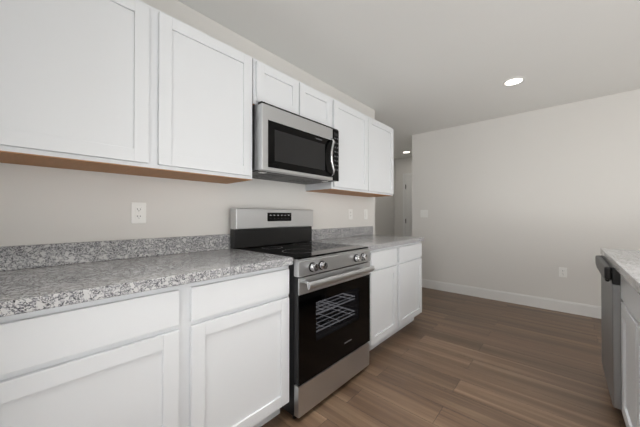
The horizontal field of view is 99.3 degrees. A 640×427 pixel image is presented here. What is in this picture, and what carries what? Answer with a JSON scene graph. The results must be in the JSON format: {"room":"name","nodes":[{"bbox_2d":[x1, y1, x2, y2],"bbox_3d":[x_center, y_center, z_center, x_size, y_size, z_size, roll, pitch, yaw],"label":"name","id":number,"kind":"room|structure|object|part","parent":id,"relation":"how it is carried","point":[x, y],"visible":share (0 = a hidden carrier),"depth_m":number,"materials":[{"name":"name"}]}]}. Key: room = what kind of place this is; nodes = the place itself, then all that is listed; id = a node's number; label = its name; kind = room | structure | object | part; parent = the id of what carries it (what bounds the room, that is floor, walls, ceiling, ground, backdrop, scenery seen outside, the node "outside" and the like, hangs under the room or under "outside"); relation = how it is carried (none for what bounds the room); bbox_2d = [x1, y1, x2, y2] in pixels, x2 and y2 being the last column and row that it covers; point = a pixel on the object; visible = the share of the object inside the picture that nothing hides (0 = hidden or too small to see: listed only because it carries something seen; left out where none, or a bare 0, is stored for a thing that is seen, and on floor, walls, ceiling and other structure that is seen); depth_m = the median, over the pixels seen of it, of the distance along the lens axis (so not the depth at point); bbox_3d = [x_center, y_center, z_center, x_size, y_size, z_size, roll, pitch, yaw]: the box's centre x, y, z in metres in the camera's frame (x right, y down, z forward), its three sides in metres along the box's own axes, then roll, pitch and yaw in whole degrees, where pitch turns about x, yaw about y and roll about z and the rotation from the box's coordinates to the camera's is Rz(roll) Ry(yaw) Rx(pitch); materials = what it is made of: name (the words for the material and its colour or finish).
{"room":"kitchen","nodes":[
{"label":"kitchen","id":0,"kind":"room"},
{"bbox_2d":[0,0,374,245],"bbox_3d":[-1.456,-0.081,1.112,0.120,2.470,6.280,0,-1,42],"label":"wall","id":1,"kind":"structure","parent":0,"point":[44,205],"depth_m":1.59,"materials":[{"name":"paint"}]},
{"bbox_2d":[0,0,251,183],"bbox_3d":[-0.905,-0.599,1.391,0.328,0.774,1.115,0,-1,42],"label":"upper cabinet","id":2,"kind":"object","parent":1,"relation":"attached to","point":[135,87],"visible":1,"depth_m":1.20,"materials":[{"name":"white wood"}]},
{"bbox_2d":[131,202,145,223],"bbox_3d":[-1.009,-0.003,1.513,0.006,0.116,0.072,0,-1,42],"label":"electrical outlet","id":3,"kind":"object","parent":1,"relation":"attached to","point":[138,212],"visible":1,"depth_m":1.51,"materials":[{"name":"white plastic"}]},
{"bbox_2d":[252,58,331,126],"bbox_3d":[-0.271,-0.834,2.097,0.328,0.294,0.770,0,-1,42],"label":"upper cabinet","id":4,"kind":"object","parent":1,"relation":"attached to","point":[274,87],"visible":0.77,"depth_m":1.91,"materials":[{"name":"white wood"}]},
{"bbox_2d":[252,101,338,184],"bbox_3d":[-0.230,-0.472,2.053,0.442,0.426,0.758,0,-1,42],"label":"microwave","id":5,"kind":"object","parent":4,"relation":"attached to","point":[289,147],"visible":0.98,"depth_m":1.85,"materials":[{"name":"silver metal"}]},
{"bbox_2d":[306,97,393,196],"bbox_3d":[0.355,-0.588,2.792,0.328,0.774,1.095,0,-1,42],"label":"upper cabinet","id":6,"kind":"object","parent":1,"relation":"attached to","point":[366,159],"visible":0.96,"depth_m":2.62,"materials":[{"name":"white wood"}]},
{"bbox_2d":[349,209,352,218],"bbox_3d":[0.340,0.008,3.014,0.006,0.116,0.072,0,-1,42],"label":"electrical outlet","id":7,"kind":"object","parent":1,"relation":"attached to","point":[350,213],"visible":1,"depth_m":3.02,"materials":[{"name":"white plastic"}]},
{"bbox_2d":[364,209,367,218],"bbox_3d":[0.548,0.010,3.243,0.008,0.118,0.072,0,-1,42],"label":"switch plate","id":8,"kind":"object","parent":1,"relation":"attached to","point":[365,214],"visible":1,"depth_m":3.23,"materials":[{"name":"white plastic"}]},
{"bbox_2d":[375,194,394,235],"bbox_3d":[0.688,-0.050,5.290,0.120,2.470,3.040,0,-1,42],"label":"wall","id":9,"kind":"structure","parent":0,"point":[384,215],"depth_m":6.03,"materials":[{"name":"paint"}]},
{"bbox_2d":[394,157,411,235],"bbox_3d":[2.198,-0.044,6.057,1.340,2.470,0.120,0,-1,42],"label":"wall","id":10,"kind":"structure","parent":0,"point":[402,166],"depth_m":6.30,"materials":[{"name":"paint"}]},
{"bbox_2d":[403,173,411,235],"bbox_3d":[2.184,0.137,5.936,0.810,2.105,0.073,0,-1,42],"label":"hall door","id":11,"kind":"structure","parent":10,"relation":"in","point":[407,204],"depth_m":6.16,"materials":[{"name":"paint"}]},
{"bbox_2d":[177,0,639,158],"bbox_3d":[1.234,-1.369,0.733,7.200,0.100,9.700,0,-1,42],"label":"ceiling","id":12,"kind":"structure","parent":0,"point":[405,70],"depth_m":2.17,"materials":[{"name":"paint"}]},
{"bbox_2d":[502,76,525,85],"bbox_3d":[1.910,-1.300,2.680,0.192,0.008,0.192,0,-1,42],"label":"recessed light","id":13,"kind":"object","parent":12,"relation":"in","point":[513,81],"visible":1,"depth_m":2.67,"materials":[{"name":"white plastic"}]},
{"bbox_2d":[261,287,625,426],"bbox_3d":[1.234,1.201,0.714,7.200,0.100,9.700,0,-1,42],"label":"floor","id":14,"kind":"structure","parent":0,"point":[445,359],"depth_m":1.95,"materials":[{"name":"brown wood"}]},
{"bbox_2d":[0,265,288,426],"bbox_3d":[-0.781,0.719,1.295,0.628,0.874,1.153,0,-1,42],"label":"base cabinet","id":15,"kind":"object","parent":14,"relation":"on","point":[211,353],"visible":0.92,"depth_m":1.02,"materials":[{"name":"white wood"}]},
{"bbox_2d":[0,234,292,316],"bbox_3d":[-0.774,0.210,1.292,0.646,0.142,1.158,0,-1,42],"label":"countertop","id":16,"kind":"structure","parent":15,"relation":"on","point":[36,277],"depth_m":1.19,"materials":[{"name":"stone"}]},
{"bbox_2d":[230,208,374,418],"bbox_3d":[-0.106,0.562,1.941,0.713,1.196,0.767,0,-1,42],"label":"range","id":17,"kind":"object","parent":14,"relation":"on","point":[329,311],"visible":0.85,"depth_m":1.75,"materials":[{"name":"metal"}]},
{"bbox_2d":[368,242,421,350],"bbox_3d":[0.484,0.729,2.701,0.628,0.874,1.143,0,-1,42],"label":"base cabinet","id":18,"kind":"object","parent":14,"relation":"on","point":[395,290],"visible":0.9,"depth_m":2.44,"materials":[{"name":"white wood"}]},
{"bbox_2d":[311,226,423,250],"bbox_3d":[0.494,0.221,2.702,0.646,0.142,1.155,0,-1,42],"label":"countertop","id":19,"kind":"structure","parent":18,"relation":"on","point":[363,236],"depth_m":2.67,"materials":[{"name":"stone"}]},
{"bbox_2d":[595,255,623,409],"bbox_3d":[1.998,0.723,1.483,0.658,0.868,0.604,0,-1,42],"label":"dishwasher","id":20,"kind":"object","parent":14,"relation":"on","point":[611,300],"visible":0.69,"depth_m":1.48,"materials":[{"name":"metal"}]},
{"bbox_2d":[600,248,639,426],"bbox_3d":[0.651,0.490,-0.329,1.025,1.306,5.160,0,-1,42],"label":"kitchen island","id":21,"kind":"object","parent":14,"relation":"on","point":[630,337],"depth_m":1.28,"materials":[{"name":"white wood"}]},
{"bbox_3d":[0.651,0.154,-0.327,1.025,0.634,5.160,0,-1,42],"label":"kitchen island top","id":22,"kind":"part","parent":21,"relation":"part of","materials":[{"name":"grey stone"}]},
{"bbox_2d":[412,89,639,306],"bbox_3d":[3.676,-0.070,2.616,5.700,2.470,0.120,0,-1,42],"label":"wall","id":23,"kind":"structure","parent":0,"point":[530,203],"depth_m":3.43,"materials":[{"name":"paint"}]},
{"bbox_2d":[420,210,427,216],"bbox_3d":[1.662,0.003,4.340,0.118,0.118,0.008,0,-1,42],"label":"switch plate","id":24,"kind":"object","parent":23,"relation":"attached to","point":[423,213],"visible":1,"depth_m":4.34,"materials":[{"name":"white plastic"}]},
{"bbox_2d":[422,279,600,318],"bbox_3d":[3.625,1.098,2.562,5.715,0.133,0.015,0,-1,42],"label":"baseboard","id":25,"kind":"structure","parent":23,"relation":"attached to","point":[593,311],"depth_m":3.50,"materials":[{"name":"paint"}]},
{"bbox_2d":[559,267,566,277],"bbox_3d":[2.890,0.700,3.232,0.072,0.116,0.006,0,-1,42],"label":"electrical outlet","id":26,"kind":"object","parent":23,"relation":"attached to","point":[562,271],"visible":1,"depth_m":3.23,"materials":[{"name":"white plastic"}]}
]}

